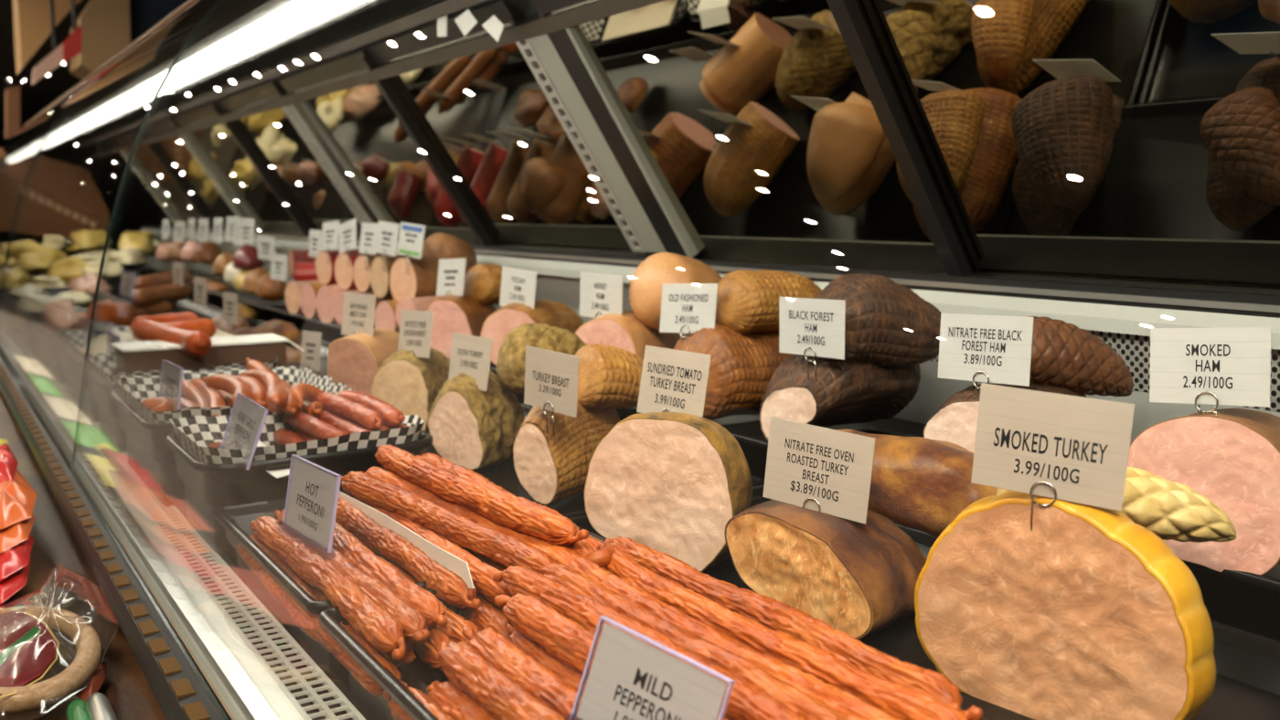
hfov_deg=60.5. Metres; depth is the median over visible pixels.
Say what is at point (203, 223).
price card
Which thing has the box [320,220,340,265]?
price card
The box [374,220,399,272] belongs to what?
price card
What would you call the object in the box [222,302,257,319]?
roast
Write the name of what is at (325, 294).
log
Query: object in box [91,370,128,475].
food tray
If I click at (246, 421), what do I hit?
price card
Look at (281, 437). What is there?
stick
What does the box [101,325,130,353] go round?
paper liner
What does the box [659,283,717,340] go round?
price card
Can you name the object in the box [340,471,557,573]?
stick
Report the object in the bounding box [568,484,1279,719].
food tray
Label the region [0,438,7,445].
pouch
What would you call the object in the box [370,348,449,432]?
herb turkey
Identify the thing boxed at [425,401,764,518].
food tray
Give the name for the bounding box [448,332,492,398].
price card
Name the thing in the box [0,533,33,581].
pouch
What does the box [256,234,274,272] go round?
price card
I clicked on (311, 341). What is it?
price card
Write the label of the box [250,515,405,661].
stick
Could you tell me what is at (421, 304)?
log
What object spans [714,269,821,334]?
ham
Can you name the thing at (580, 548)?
stick
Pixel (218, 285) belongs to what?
roast
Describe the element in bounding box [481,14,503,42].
tag
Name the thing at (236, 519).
food tray
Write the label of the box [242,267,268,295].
log
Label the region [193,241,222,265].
log
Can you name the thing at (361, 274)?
log
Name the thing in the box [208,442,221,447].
stick
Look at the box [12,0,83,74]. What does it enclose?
trim
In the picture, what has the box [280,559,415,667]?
stick
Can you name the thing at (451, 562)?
divider
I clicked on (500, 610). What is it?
stick
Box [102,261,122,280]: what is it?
heap
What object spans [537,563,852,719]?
stick
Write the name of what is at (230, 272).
log
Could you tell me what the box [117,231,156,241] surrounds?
heap
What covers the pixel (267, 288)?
log
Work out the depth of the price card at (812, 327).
1.31 m
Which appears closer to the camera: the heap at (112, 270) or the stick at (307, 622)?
the stick at (307, 622)
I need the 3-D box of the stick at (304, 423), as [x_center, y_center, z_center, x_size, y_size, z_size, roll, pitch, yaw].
[-0.426,0.088,1.439,0.029,0.028,0.212,-5,9,-35]
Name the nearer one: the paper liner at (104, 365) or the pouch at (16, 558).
the pouch at (16, 558)
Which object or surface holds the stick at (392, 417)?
on the stick at (401, 426)
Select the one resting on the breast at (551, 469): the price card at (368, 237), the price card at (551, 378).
the price card at (551, 378)
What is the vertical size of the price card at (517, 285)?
0.106 m
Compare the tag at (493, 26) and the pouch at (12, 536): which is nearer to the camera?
the pouch at (12, 536)
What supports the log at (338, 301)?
on the food tray at (330, 332)
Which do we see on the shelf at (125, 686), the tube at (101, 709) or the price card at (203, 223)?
the tube at (101, 709)
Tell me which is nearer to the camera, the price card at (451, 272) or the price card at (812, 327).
the price card at (812, 327)
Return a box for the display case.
[0,0,1279,719]
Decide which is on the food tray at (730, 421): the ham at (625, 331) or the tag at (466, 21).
the ham at (625, 331)
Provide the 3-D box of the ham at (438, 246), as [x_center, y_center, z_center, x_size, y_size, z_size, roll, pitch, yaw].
[-0.444,-0.243,2.556,0.138,0.107,0.129,-3,8,-21]
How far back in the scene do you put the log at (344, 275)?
2.81 m
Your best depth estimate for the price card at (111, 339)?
2.08 m
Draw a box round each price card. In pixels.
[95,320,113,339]
[106,331,119,373]
[116,269,135,319]
[159,360,183,411]
[161,219,169,242]
[172,261,182,287]
[173,221,184,242]
[187,218,194,241]
[193,277,206,316]
[197,218,208,244]
[212,217,223,258]
[217,392,268,477]
[223,291,237,332]
[224,216,239,255]
[233,218,239,248]
[237,218,254,245]
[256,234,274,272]
[269,253,287,292]
[282,454,341,553]
[300,330,321,372]
[309,229,321,271]
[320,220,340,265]
[339,218,356,266]
[341,292,376,337]
[358,223,377,270]
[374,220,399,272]
[396,222,425,275]
[397,309,433,358]
[436,258,466,296]
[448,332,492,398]
[499,266,537,309]
[523,345,579,436]
[569,616,735,719]
[579,271,622,318]
[636,345,711,421]
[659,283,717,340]
[762,416,875,538]
[778,297,845,381]
[937,313,1034,396]
[970,383,1134,532]
[1149,327,1271,415]
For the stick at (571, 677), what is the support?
on the stick
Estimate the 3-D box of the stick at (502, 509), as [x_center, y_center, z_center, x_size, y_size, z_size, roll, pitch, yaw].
[-0.182,0.130,1.105,0.036,0.032,0.430,-5,9,-37]
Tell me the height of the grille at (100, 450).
0.007 m
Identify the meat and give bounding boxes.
[996,467,1236,543]
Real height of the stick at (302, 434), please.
0.028 m
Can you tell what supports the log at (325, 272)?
on the log at (308, 293)
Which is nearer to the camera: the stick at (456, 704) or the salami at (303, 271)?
the stick at (456, 704)
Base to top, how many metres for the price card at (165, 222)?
0.150 m
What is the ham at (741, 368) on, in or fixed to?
on the food tray at (730, 421)
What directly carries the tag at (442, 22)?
attached to the display case
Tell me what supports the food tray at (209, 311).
in the display case
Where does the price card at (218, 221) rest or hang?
in the display case
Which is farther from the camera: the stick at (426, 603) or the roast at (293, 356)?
the roast at (293, 356)
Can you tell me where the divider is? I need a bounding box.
[339,491,474,588]
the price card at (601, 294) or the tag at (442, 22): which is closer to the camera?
the price card at (601, 294)
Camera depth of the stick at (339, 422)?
1.44 m
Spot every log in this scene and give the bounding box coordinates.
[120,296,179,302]
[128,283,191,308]
[128,301,176,312]
[129,300,171,318]
[133,269,191,290]
[156,242,172,262]
[167,241,187,262]
[180,240,201,263]
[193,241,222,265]
[212,252,234,277]
[223,262,240,286]
[232,244,265,270]
[233,270,252,293]
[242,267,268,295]
[255,273,287,301]
[284,279,319,314]
[299,282,338,318]
[315,249,359,285]
[316,285,358,323]
[332,290,394,326]
[334,252,396,289]
[353,254,402,292]
[370,256,409,298]
[373,299,399,333]
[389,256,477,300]
[394,296,441,327]
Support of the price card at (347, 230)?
on the log at (344, 275)
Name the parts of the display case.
glass, glass, glass, glass rail, post, sill, jamb trim, mirror pane, glass, sliding door, sliding door, sill, mirror pane, post, jamb trim, tank, sliding door, mirror pane, sliding door, mirror pane, post, jamb trim, sliding door, mirror pane, sliding door, mirror pane, post, jamb trim, sill, panel, mirror pane, sliding door, sliding door, mirror pane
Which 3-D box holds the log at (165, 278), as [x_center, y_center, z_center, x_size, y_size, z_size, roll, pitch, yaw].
[-1.459,-0.241,3.352,0.058,0.055,0.482,-1,8,-4]
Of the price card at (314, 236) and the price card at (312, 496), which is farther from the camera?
the price card at (314, 236)
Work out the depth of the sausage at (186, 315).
2.29 m
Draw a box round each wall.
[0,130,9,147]
[108,172,659,267]
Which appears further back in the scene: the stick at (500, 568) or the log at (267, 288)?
the log at (267, 288)
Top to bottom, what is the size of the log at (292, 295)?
0.092 m
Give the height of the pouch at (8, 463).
0.022 m
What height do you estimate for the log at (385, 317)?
0.096 m
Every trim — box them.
[4,85,20,138]
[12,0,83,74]
[69,0,130,80]
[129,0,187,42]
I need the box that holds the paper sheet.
[256,440,289,479]
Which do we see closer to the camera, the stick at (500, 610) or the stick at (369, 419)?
the stick at (500, 610)
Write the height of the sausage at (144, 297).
0.054 m
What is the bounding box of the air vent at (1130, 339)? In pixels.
[154,234,1279,412]
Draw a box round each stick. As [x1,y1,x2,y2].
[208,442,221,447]
[236,533,406,697]
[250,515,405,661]
[273,427,309,445]
[274,509,430,645]
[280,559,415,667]
[287,411,348,439]
[295,429,315,440]
[316,392,383,430]
[317,409,373,434]
[331,522,447,628]
[335,494,481,609]
[336,414,389,431]
[337,390,405,427]
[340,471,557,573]
[352,497,511,607]
[358,467,575,566]
[362,544,510,639]
[374,444,588,546]
[378,556,479,646]
[382,421,407,429]
[382,686,454,719]
[384,468,607,571]
[411,625,451,671]
[416,453,579,531]
[426,681,496,719]
[437,640,564,719]
[459,546,507,571]
[461,626,582,719]
[490,601,503,614]
[492,565,805,719]
[494,593,727,719]
[506,624,588,695]
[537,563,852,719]
[566,553,901,719]
[576,531,604,547]
[593,543,967,719]
[604,536,982,719]
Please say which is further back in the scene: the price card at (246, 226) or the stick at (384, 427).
the price card at (246, 226)
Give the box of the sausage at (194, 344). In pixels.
[129,320,211,357]
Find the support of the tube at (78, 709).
on the shelf at (125, 686)
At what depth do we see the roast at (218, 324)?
2.88 m
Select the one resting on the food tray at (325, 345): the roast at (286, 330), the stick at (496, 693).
the roast at (286, 330)
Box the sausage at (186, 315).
[129,311,199,330]
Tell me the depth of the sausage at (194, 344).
1.95 m
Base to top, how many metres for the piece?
0.102 m
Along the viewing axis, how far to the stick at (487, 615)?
0.94 m
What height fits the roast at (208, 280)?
0.076 m
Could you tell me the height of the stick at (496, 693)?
0.031 m
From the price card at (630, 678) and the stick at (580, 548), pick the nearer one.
the price card at (630, 678)
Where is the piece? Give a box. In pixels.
[835,429,998,538]
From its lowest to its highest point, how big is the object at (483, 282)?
0.086 m
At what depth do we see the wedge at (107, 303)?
3.04 m
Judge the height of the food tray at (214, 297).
0.082 m
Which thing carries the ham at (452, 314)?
on the food tray at (730, 421)
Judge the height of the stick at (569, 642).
0.031 m
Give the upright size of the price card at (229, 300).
0.105 m
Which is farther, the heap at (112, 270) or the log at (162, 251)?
the log at (162, 251)
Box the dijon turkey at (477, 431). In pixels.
[426,370,524,469]
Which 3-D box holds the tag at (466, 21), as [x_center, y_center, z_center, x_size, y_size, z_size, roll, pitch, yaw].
[-0.317,-0.613,1.994,0.001,0.046,0.099,-5,9,-33]
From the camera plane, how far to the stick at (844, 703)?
0.74 m
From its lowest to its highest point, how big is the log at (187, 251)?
0.088 m
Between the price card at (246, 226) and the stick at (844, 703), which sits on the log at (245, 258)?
the price card at (246, 226)
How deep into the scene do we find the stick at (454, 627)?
0.92 m
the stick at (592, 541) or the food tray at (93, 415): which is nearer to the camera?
the stick at (592, 541)
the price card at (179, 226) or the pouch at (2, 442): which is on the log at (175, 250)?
the price card at (179, 226)
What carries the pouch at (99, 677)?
on the shelf at (125, 686)
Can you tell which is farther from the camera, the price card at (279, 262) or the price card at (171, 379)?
the price card at (279, 262)
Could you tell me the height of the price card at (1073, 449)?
0.107 m
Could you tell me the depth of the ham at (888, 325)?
1.30 m
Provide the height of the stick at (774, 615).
0.031 m
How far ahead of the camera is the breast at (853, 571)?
0.96 m
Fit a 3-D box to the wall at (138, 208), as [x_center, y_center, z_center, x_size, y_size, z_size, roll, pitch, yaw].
[-4.237,-2.199,13.803,0.100,3.180,34.000,-5,9,-33]
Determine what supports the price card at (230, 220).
on the log at (224, 259)
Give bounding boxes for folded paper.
[93,329,234,354]
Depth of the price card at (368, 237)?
2.65 m
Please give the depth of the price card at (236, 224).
3.76 m
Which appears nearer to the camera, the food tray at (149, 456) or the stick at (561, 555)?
the stick at (561, 555)
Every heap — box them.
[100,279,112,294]
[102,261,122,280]
[105,249,117,262]
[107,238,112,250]
[107,246,148,266]
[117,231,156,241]
[117,234,156,253]
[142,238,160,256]
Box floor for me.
[122,266,135,271]
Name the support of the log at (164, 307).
on the food tray at (209, 311)
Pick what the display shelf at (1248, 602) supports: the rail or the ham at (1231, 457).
the ham at (1231, 457)
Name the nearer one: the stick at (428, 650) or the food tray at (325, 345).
the stick at (428, 650)
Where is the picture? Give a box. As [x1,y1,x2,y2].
[0,627,41,666]
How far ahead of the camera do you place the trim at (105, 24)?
7.62 m
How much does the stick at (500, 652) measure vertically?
0.030 m
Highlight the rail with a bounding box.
[0,356,231,719]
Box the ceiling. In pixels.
[0,0,89,130]
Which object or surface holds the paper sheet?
on the paper liner at (195, 434)
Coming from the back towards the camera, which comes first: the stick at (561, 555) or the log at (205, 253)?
the log at (205, 253)
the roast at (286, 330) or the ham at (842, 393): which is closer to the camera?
the ham at (842, 393)
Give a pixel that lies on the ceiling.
(35, 98)
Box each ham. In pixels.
[421,233,476,269]
[426,293,497,359]
[480,299,583,365]
[575,309,681,359]
[575,343,643,408]
[629,252,722,330]
[673,323,793,420]
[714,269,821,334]
[759,354,920,440]
[813,273,941,368]
[922,383,1087,452]
[1026,316,1133,396]
[1127,408,1279,575]
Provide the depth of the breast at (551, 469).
1.37 m
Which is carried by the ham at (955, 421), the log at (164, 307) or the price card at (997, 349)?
the price card at (997, 349)
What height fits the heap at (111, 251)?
0.077 m
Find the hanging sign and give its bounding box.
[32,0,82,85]
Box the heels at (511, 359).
[496,323,587,394]
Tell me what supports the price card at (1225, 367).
on the ham at (1231, 457)
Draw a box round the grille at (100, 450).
[86,418,365,719]
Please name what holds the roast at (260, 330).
on the food tray at (325, 345)
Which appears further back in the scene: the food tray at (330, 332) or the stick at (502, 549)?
the food tray at (330, 332)
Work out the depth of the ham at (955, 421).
1.12 m
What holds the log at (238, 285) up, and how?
on the food tray at (214, 297)
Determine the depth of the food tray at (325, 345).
2.75 m
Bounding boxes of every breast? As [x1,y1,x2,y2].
[512,401,620,504]
[583,412,752,572]
[724,500,926,639]
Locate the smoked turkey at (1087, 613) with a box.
[914,490,1215,719]
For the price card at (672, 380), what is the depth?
1.16 m
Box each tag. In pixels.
[437,14,447,36]
[454,9,477,36]
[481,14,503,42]
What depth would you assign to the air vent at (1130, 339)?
1.30 m
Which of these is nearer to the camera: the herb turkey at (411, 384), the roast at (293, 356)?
the herb turkey at (411, 384)
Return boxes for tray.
[88,387,98,423]
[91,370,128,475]
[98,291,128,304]
[107,287,257,320]
[109,388,188,537]
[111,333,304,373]
[138,270,286,321]
[164,430,433,593]
[213,490,426,716]
[246,320,330,376]
[264,305,374,342]
[318,588,479,719]
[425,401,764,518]
[489,361,760,428]
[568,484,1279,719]
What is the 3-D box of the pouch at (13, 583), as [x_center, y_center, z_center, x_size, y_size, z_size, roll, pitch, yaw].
[-0.821,0.266,1.413,0.067,0.023,0.272,-5,9,-31]
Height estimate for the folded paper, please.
0.044 m
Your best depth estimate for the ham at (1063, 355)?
1.12 m
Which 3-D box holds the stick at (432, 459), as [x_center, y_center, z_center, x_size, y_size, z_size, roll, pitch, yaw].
[-0.164,0.146,1.192,0.030,0.032,0.386,-5,9,-34]
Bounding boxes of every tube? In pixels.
[65,699,93,719]
[86,693,117,719]
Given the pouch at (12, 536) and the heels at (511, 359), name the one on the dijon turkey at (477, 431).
the heels at (511, 359)
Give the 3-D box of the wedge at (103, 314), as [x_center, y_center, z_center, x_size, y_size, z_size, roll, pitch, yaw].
[-1.483,-0.122,3.000,0.073,0.078,0.087,-5,9,-33]
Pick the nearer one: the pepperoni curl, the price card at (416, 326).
the pepperoni curl
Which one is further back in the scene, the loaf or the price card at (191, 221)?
the price card at (191, 221)
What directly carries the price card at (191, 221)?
on the log at (187, 251)
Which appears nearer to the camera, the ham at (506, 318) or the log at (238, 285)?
the ham at (506, 318)
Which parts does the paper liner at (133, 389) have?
sausage link, sausage link, sausage link, sausage link, sausage link, sausage link, sausage link, sausage link, sausage link, sausage link, sausage link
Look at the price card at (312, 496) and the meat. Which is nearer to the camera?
the meat
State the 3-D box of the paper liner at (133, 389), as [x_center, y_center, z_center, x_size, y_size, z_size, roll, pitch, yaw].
[-0.588,0.064,1.631,0.293,0.102,0.560,-5,9,-33]
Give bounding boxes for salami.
[288,248,321,277]
[293,262,318,281]
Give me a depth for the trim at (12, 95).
8.57 m
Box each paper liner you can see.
[92,352,278,384]
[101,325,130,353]
[116,357,354,423]
[169,383,425,464]
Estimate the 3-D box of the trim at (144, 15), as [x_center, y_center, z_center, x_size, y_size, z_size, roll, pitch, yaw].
[-3.589,-2.821,8.892,1.142,1.090,0.500,-5,9,-33]
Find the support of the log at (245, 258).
on the log at (238, 285)
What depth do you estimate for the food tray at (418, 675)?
0.86 m
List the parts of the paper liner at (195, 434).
sausage link, sausage link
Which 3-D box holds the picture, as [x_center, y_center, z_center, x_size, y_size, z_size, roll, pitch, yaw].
[-0.627,0.289,1.109,0.017,0.001,0.104,-1,8,-5]
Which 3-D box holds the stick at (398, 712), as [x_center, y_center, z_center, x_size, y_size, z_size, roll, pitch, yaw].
[-0.062,0.270,0.639,0.032,0.030,0.435,-5,9,-33]
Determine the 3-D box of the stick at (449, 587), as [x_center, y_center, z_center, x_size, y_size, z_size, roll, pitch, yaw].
[-0.248,0.182,1.087,0.030,0.031,0.397,-5,9,-33]
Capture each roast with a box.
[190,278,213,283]
[206,281,231,289]
[211,316,249,332]
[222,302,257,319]
[227,326,273,335]
[259,320,301,344]
[286,343,301,365]
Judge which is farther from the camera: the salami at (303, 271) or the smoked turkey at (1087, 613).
the salami at (303, 271)
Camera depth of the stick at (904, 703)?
0.75 m
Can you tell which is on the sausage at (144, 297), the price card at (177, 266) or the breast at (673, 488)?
the price card at (177, 266)
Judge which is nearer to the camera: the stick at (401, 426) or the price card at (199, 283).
the stick at (401, 426)
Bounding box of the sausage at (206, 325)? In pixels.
[132,318,216,341]
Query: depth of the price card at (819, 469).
0.98 m
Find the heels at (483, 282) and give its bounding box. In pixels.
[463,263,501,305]
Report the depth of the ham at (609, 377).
1.40 m
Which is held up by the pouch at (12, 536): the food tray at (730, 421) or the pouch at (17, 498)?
the pouch at (17, 498)
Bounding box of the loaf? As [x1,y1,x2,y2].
[327,328,399,394]
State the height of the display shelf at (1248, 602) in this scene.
0.082 m
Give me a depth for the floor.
24.42 m
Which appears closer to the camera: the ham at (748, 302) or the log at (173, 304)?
the ham at (748, 302)
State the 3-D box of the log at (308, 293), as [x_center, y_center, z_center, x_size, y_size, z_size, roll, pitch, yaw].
[-0.822,-0.170,3.026,0.085,0.097,0.212,7,11,42]
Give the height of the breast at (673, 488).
0.161 m
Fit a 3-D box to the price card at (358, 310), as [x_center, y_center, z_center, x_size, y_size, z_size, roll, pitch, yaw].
[-0.516,-0.067,2.008,0.104,0.108,0.015,7,11,43]
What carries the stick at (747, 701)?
on the stick
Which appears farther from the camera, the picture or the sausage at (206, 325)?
the sausage at (206, 325)
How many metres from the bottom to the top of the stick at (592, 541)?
0.031 m
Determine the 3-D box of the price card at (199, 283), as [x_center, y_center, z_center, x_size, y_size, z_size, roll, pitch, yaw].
[-1.213,-0.174,3.025,0.008,0.105,0.104,-6,10,-38]
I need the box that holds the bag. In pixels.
[0,561,118,719]
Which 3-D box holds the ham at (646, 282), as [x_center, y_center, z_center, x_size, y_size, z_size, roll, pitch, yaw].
[0.068,-0.107,1.685,0.169,0.118,0.130,-6,10,-36]
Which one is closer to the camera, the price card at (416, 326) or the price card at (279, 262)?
the price card at (416, 326)
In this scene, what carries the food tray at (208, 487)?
in the display case
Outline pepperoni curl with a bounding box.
[584,542,614,567]
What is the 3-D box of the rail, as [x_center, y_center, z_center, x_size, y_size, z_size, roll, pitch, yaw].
[-1.733,0.055,2.995,0.062,0.120,7.550,-5,9,-33]
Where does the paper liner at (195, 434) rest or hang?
in the food tray at (208, 487)
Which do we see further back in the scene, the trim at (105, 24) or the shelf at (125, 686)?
the trim at (105, 24)
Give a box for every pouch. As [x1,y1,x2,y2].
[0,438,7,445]
[0,443,18,483]
[0,469,37,530]
[0,512,35,554]
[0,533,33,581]
[0,558,31,605]
[73,661,107,702]
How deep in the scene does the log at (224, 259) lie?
3.82 m
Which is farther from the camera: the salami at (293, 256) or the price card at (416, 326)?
the salami at (293, 256)
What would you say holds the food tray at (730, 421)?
in the display case
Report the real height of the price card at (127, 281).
0.120 m
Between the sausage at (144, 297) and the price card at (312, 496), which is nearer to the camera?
the price card at (312, 496)
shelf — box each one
[0,389,166,719]
[725,417,1279,640]
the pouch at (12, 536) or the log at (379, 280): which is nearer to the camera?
the pouch at (12, 536)
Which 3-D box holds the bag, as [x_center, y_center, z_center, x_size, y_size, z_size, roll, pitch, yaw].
[-0.649,0.280,1.198,0.165,0.042,0.501,-5,9,-33]
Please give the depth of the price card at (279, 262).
3.18 m
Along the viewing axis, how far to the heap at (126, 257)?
4.76 m
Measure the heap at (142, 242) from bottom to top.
0.096 m
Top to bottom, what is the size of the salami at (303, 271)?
0.070 m
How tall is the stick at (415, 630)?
0.031 m
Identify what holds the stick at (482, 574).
on the stick at (500, 610)

